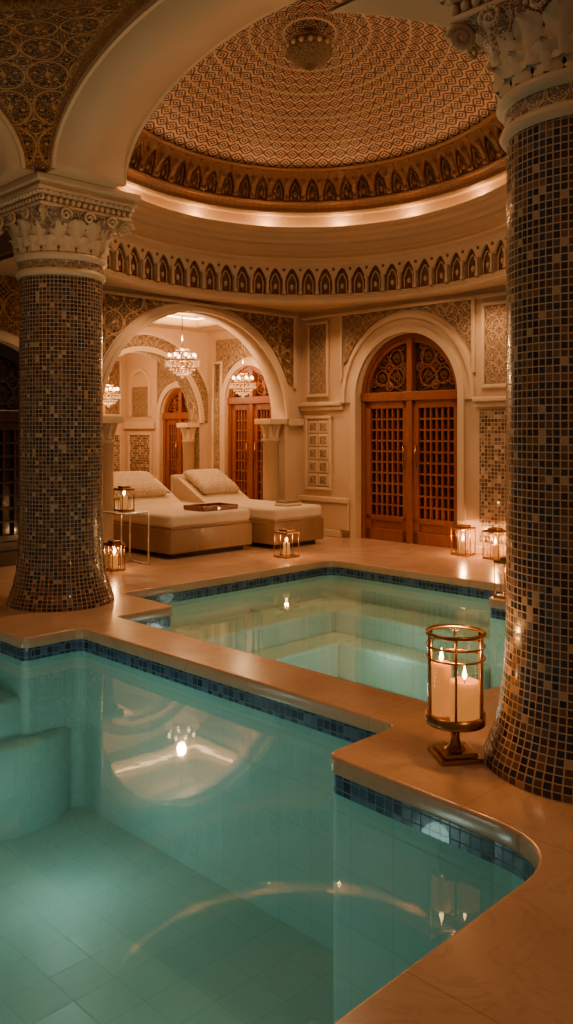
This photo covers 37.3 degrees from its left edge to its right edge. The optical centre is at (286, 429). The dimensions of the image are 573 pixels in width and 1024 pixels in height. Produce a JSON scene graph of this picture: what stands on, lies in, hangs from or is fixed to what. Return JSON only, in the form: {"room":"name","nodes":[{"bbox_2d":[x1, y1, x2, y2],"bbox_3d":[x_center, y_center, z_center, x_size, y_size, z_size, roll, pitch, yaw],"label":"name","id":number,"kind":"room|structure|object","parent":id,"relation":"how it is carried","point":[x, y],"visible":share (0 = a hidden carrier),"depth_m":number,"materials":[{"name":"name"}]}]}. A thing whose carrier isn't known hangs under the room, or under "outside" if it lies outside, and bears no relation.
{"room":"spa","nodes":[
{"label":"spa","id":0,"kind":"room"},
{"bbox_2d":[0,0,150,168],"bbox_3d":[-1.956,-2.893,3.984,3.996,1.665,3.988,0,0,45],"label":"wall panel","id":1,"kind":"object","parent":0,"point":[45,54],"visible":1,"depth_m":6.25,"materials":[{"name":"brown tile"}]},
{"bbox_2d":[103,354,124,470],"bbox_3d":[-4.808,-0.150,14.566,0.200,3.300,5.200,0,0,45],"label":"wall","id":2,"kind":"structure","parent":0,"point":[120,429],"depth_m":16.14,"materials":[{"name":"beige paint"}]},
{"bbox_2d":[103,359,121,471],"bbox_3d":[-4.527,0.077,14.671,3.985,2.845,0.050,0,0,-45],"label":"trim","id":3,"kind":"structure","parent":2,"relation":"attached to","point":[115,377],"depth_m":16.00,"materials":[{"name":"stone"}]},
{"bbox_2d":[0,228,301,499],"bbox_3d":[-4.009,-0.700,8.464,12.300,4.400,0.280,0,0,-45],"label":"archway","id":4,"kind":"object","parent":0,"point":[290,444],"depth_m":12.27,"materials":[{"name":"beige paint"}]},
{"bbox_2d":[0,343,18,566],"bbox_3d":[-3.309,0.260,9.178,0.142,2.480,1.640,0,0,45],"label":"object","id":5,"kind":"structure","parent":4,"relation":"in","point":[9,357],"depth_m":9.43,"materials":[{"name":"brown wood"}]},
{"bbox_2d":[0,275,303,425],"bbox_3d":[-1.878,-0.875,10.349,5.980,1.630,0.072,0,0,-45],"label":"trim","id":6,"kind":"structure","parent":4,"relation":"attached to","point":[119,309],"depth_m":10.66,"materials":[{"name":"stone"}]},
{"bbox_2d":[130,327,206,468],"bbox_3d":[-3.094,-0.080,12.887,0.300,3.160,4.650,0,0,45],"label":"wall","id":7,"kind":"structure","parent":0,"point":[196,342],"depth_m":14.30,"materials":[{"name":"beige paint"}]},
{"bbox_2d":[118,331,208,422],"bbox_3d":[-2.302,-0.282,13.439,0.064,2.555,3.030,0,0,45],"label":"trim","id":8,"kind":"structure","parent":7,"relation":"attached to","point":[158,344],"depth_m":13.88,"materials":[{"name":"stone"}]},
{"bbox_2d":[147,314,226,332],"bbox_3d":[-3.111,-1.780,12.869,4.800,0.260,4.800,0,0,-45],"label":"ceiling","id":9,"kind":"structure","parent":0,"point":[190,323],"depth_m":13.59,"materials":[{"name":"beige paint"}]},
{"bbox_2d":[103,377,120,407],"bbox_3d":[-2.913,-1.117,13.916,0.412,1.507,0.412,0,0,0],"label":"chandelier","id":10,"kind":"object","parent":9,"relation":"hanging from","point":[115,391],"visible":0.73,"depth_m":13.86,"materials":[{"name":"clear glass"}]},
{"bbox_2d":[164,314,199,378],"bbox_3d":[-1.499,-1.300,12.219,0.512,1.140,0.512,0,0,0],"label":"chandelier","id":11,"kind":"object","parent":9,"relation":"hanging from","point":[171,358],"visible":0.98,"depth_m":12.15,"materials":[{"name":"clear glass"}]},
{"bbox_2d":[229,343,255,397],"bbox_3d":[-0.665,-1.177,12.940,0.412,1.387,0.412,0,0,0],"label":"chandelier","id":12,"kind":"object","parent":9,"relation":"hanging from","point":[238,388],"visible":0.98,"depth_m":12.87,"materials":[{"name":"clear glass"}]},
{"bbox_2d":[125,330,254,483],"bbox_3d":[-1.453,-0.150,14.711,4.940,3.300,0.250,0,0,45],"label":"wall","id":13,"kind":"structure","parent":0,"point":[133,361],"depth_m":15.49,"materials":[{"name":"beige paint"}]},
{"bbox_2d":[162,388,187,491],"bbox_3d":[-1.846,0.375,15.054,1.000,2.250,0.142,0,0,45],"label":"door","id":14,"kind":"structure","parent":13,"relation":"in","point":[175,411],"depth_m":15.21,"materials":[{"name":"brown wood"}]},
{"bbox_2d":[123,338,259,481],"bbox_3d":[-1.483,0.000,14.533,4.450,3.000,0.077,0,0,45],"label":"trim","id":15,"kind":"structure","parent":13,"relation":"attached to","point":[228,351],"depth_m":15.11,"materials":[{"name":"stone"}]},
{"bbox_2d":[227,366,271,499],"bbox_3d":[-0.538,0.230,13.746,1.120,2.540,0.142,0,0,45],"label":"door","id":16,"kind":"structure","parent":13,"relation":"in","point":[245,444],"depth_m":13.74,"materials":[{"name":"brown wood"}]},
{"bbox_2d":[0,251,505,312],"bbox_3d":[1.195,-2.235,8.068,7.720,1.030,5.000,0,0,45],"label":"ceiling","id":17,"kind":"structure","parent":0,"point":[7,264],"depth_m":11.74,"materials":[{"name":"beige paint"}]},
{"bbox_2d":[0,536,572,1023],"bbox_3d":[-1.768,1.542,6.718,18.028,0.084,15.028,0,0,45],"label":"floor","id":18,"kind":"structure","parent":0,"point":[512,963],"depth_m":3.90,"materials":[{"name":"beige stone"}]},
{"bbox_2d":[0,171,140,611],"bbox_3d":[-1.973,-0.280,7.446,1.000,3.560,1.000,0,0,45],"label":"column","id":19,"kind":"structure","parent":18,"relation":"on","point":[61,230],"depth_m":7.13,"materials":[{"name":"tile"}]},
{"bbox_2d":[0,10,42,186],"bbox_3d":[-3.857,-3.030,5.378,3.797,1.940,3.797,0,0,0],"label":"arch","id":20,"kind":"object","parent":19,"relation":"on","point":[10,170],"depth_m":6.78,"materials":[{"name":"beige paint"}]},
{"bbox_2d":[43,0,450,187],"bbox_3d":[0.654,-3.030,4.670,11.680,1.940,0.630,0,0,45],"label":"arch","id":21,"kind":"object","parent":19,"relation":"on","point":[100,129],"visible":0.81,"depth_m":6.47,"materials":[{"name":"beige paint"}]},
{"bbox_2d":[0,0,444,186],"bbox_3d":[-1.722,-2.510,5.636,5.975,0.900,3.140,0,0,0],"label":"trim","id":22,"kind":"structure","parent":21,"relation":"attached to","point":[152,4],"depth_m":6.44,"materials":[{"name":"paint"}]},
{"bbox_2d":[103,417,123,555],"bbox_3d":[-2.206,0.670,10.267,0.355,1.660,0.355,0,0,45],"label":"marble column","id":23,"kind":"structure","parent":18,"relation":"on","point":[110,424],"depth_m":10.17,"materials":[{"name":"stone"}]},
{"bbox_2d":[104,540,124,571],"bbox_3d":[-1.839,1.340,9.079,0.170,0.320,0.170,0,0,45],"label":"candle lantern","id":24,"kind":"object","parent":18,"relation":"on","point":[114,558],"visible":0.98,"depth_m":9.04,"materials":[{"name":"gold metal"}]},
{"bbox_2d":[103,510,149,566],"bbox_3d":[-1.789,1.202,9.454,0.380,0.595,0.380,0,0,45],"label":"side table","id":25,"kind":"object","parent":18,"relation":"on","point":[129,513],"visible":0.62,"depth_m":9.44,"materials":[{"name":"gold metal"}]},
{"bbox_2d":[113,485,134,511],"bbox_3d":[-1.803,0.760,9.440,0.170,0.280,0.170,0,0,45],"label":"candle lantern","id":26,"kind":"object","parent":25,"relation":"on","point":[123,499],"visible":1,"depth_m":9.41,"materials":[{"name":"gold metal"}]},
{"bbox_2d":[114,471,251,558],"bbox_3d":[-1.637,1.034,10.999,2.130,0.932,1.280,0,0,45],"label":"daybed","id":27,"kind":"object","parent":18,"relation":"on","point":[175,531],"visible":0.73,"depth_m":10.33,"materials":[{"name":"beige fabric"}]},
{"bbox_2d":[183,502,237,510],"bbox_3d":[-0.944,0.958,10.610,0.380,0.055,0.570,0,0,45],"label":"serving tray","id":28,"kind":"object","parent":27,"relation":"on","point":[217,505],"visible":1,"depth_m":10.52,"materials":[{"name":"brown wood"}]},
{"bbox_2d":[176,423,200,472],"bbox_3d":[-1.648,0.690,14.333,0.324,1.620,0.324,0,0,45],"label":"marble column","id":29,"kind":"structure","parent":18,"relation":"on","point":[188,430],"depth_m":14.24,"materials":[{"name":"stone"}]},
{"bbox_2d":[171,469,323,548],"bbox_3d":[-0.583,1.034,11.685,0.900,0.932,2.150,0,0,-45],"label":"daybed","id":30,"kind":"object","parent":18,"relation":"on","point":[196,486],"visible":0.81,"depth_m":11.15,"materials":[{"name":"beige fabric"}]},
{"bbox_2d":[275,499,301,505],"bbox_3d":[0.025,0.954,11.148,0.230,0.068,0.300,0,0,45],"label":"folded towel","id":31,"kind":"object","parent":30,"relation":"on","point":[288,502],"visible":1,"depth_m":11.07,"materials":[{"name":"beige fabric"}]},
{"bbox_2d":[0,639,535,1023],"bbox_3d":[-2.415,2.200,3.970,5.000,1.300,6.170,0,0,-45],"label":"swimming pool","id":32,"kind":"object","parent":18,"relation":"in","point":[177,846],"visible":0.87,"depth_m":4.95,"materials":[{"name":"teal liquid"}]},
{"bbox_2d":[254,419,286,500],"bbox_3d":[-0.226,0.670,12.247,0.355,1.660,0.355,0,0,45],"label":"marble column","id":33,"kind":"structure","parent":18,"relation":"on","point":[270,428],"depth_m":12.14,"materials":[{"name":"stone"}]},
{"bbox_2d":[273,528,299,558],"bbox_3d":[0.000,1.335,10.041,0.220,0.330,0.220,0,0,45],"label":"candle lantern","id":34,"kind":"object","parent":18,"relation":"on","point":[286,554],"visible":1,"depth_m":10.00,"materials":[{"name":"gold metal"}]},
{"bbox_2d":[138,567,505,701],"bbox_3d":[0.845,2.025,7.082,3.490,0.950,4.420,0,0,-45],"label":"swimming pool","id":35,"kind":"object","parent":18,"relation":"in","point":[362,627],"visible":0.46,"depth_m":8.54,"materials":[{"name":"teal liquid"}]},
{"bbox_2d":[425,624,485,765],"bbox_3d":[0.775,1.210,3.900,0.276,0.580,0.276,0,0,0],"label":"hurricane lantern","id":36,"kind":"object","parent":18,"relation":"on","point":[456,704],"visible":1,"depth_m":3.85,"materials":[{"name":"gold metal"}]},
{"bbox_2d":[450,524,475,556],"bbox_3d":[2.121,1.320,10.211,0.220,0.360,0.220,0,0,45],"label":"candle lantern","id":37,"kind":"object","parent":18,"relation":"on","point":[462,552],"visible":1,"depth_m":10.17,"materials":[{"name":"gold metal"}]},
{"bbox_2d":[482,527,505,559],"bbox_3d":[2.432,1.320,9.899,0.220,0.360,0.220,0,0,45],"label":"candle lantern","id":38,"kind":"object","parent":18,"relation":"on","point":[495,547],"visible":0.89,"depth_m":9.86,"materials":[{"name":"gold metal"}]},
{"bbox_2d":[494,556,505,598],"bbox_3d":[2.008,1.320,7.609,0.220,0.360,0.220,0,0,45],"label":"candle lantern","id":39,"kind":"object","parent":18,"relation":"on","point":[502,560],"visible":0.2,"depth_m":7.59,"materials":[{"name":"gold metal"}]},
{"bbox_2d":[444,0,572,803],"bbox_3d":[1.351,-0.280,3.811,1.000,3.560,1.000,0,0,45],"label":"column","id":40,"kind":"structure","parent":18,"relation":"on","point":[527,45],"depth_m":3.59,"materials":[{"name":"tile"}]},
{"bbox_2d":[116,0,506,226],"bbox_3d":[0.524,-3.320,8.694,5.767,1.220,4.936,0,0,45],"label":"dome","id":41,"kind":"object","parent":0,"point":[307,115],"visible":0.66,"depth_m":10.01,"materials":[{"name":"beige paint"}]},
{"bbox_2d":[302,286,505,551],"bbox_3d":[4.366,-0.700,8.574,0.300,4.400,11.950,0,0,-45],"label":"wall","id":42,"kind":"structure","parent":0,"point":[340,418],"depth_m":11.77,"materials":[{"name":"beige paint"}]},
{"bbox_2d":[104,0,506,304],"bbox_3d":[0.615,-2.205,8.609,6.035,1.010,4.946,0,0,45],"label":"trim","id":43,"kind":"structure","parent":42,"relation":"attached to","point":[461,247],"depth_m":10.91,"materials":[{"name":"paint"}]},
{"bbox_2d":[297,291,505,555],"bbox_3d":[2.129,-0.075,10.515,5.460,3.150,0.120,0,0,45],"label":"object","id":44,"kind":"structure","parent":42,"relation":"attached to","point":[339,514],"depth_m":10.83,"materials":[{"name":"stone"}]},
{"bbox_2d":[360,333,456,548],"bbox_3d":[1.658,0.110,11.253,1.660,2.780,0.142,0,0,45],"label":"door","id":45,"kind":"structure","parent":42,"relation":"in","point":[408,396],"depth_m":11.22,"materials":[{"name":"brown wood"}]}
]}

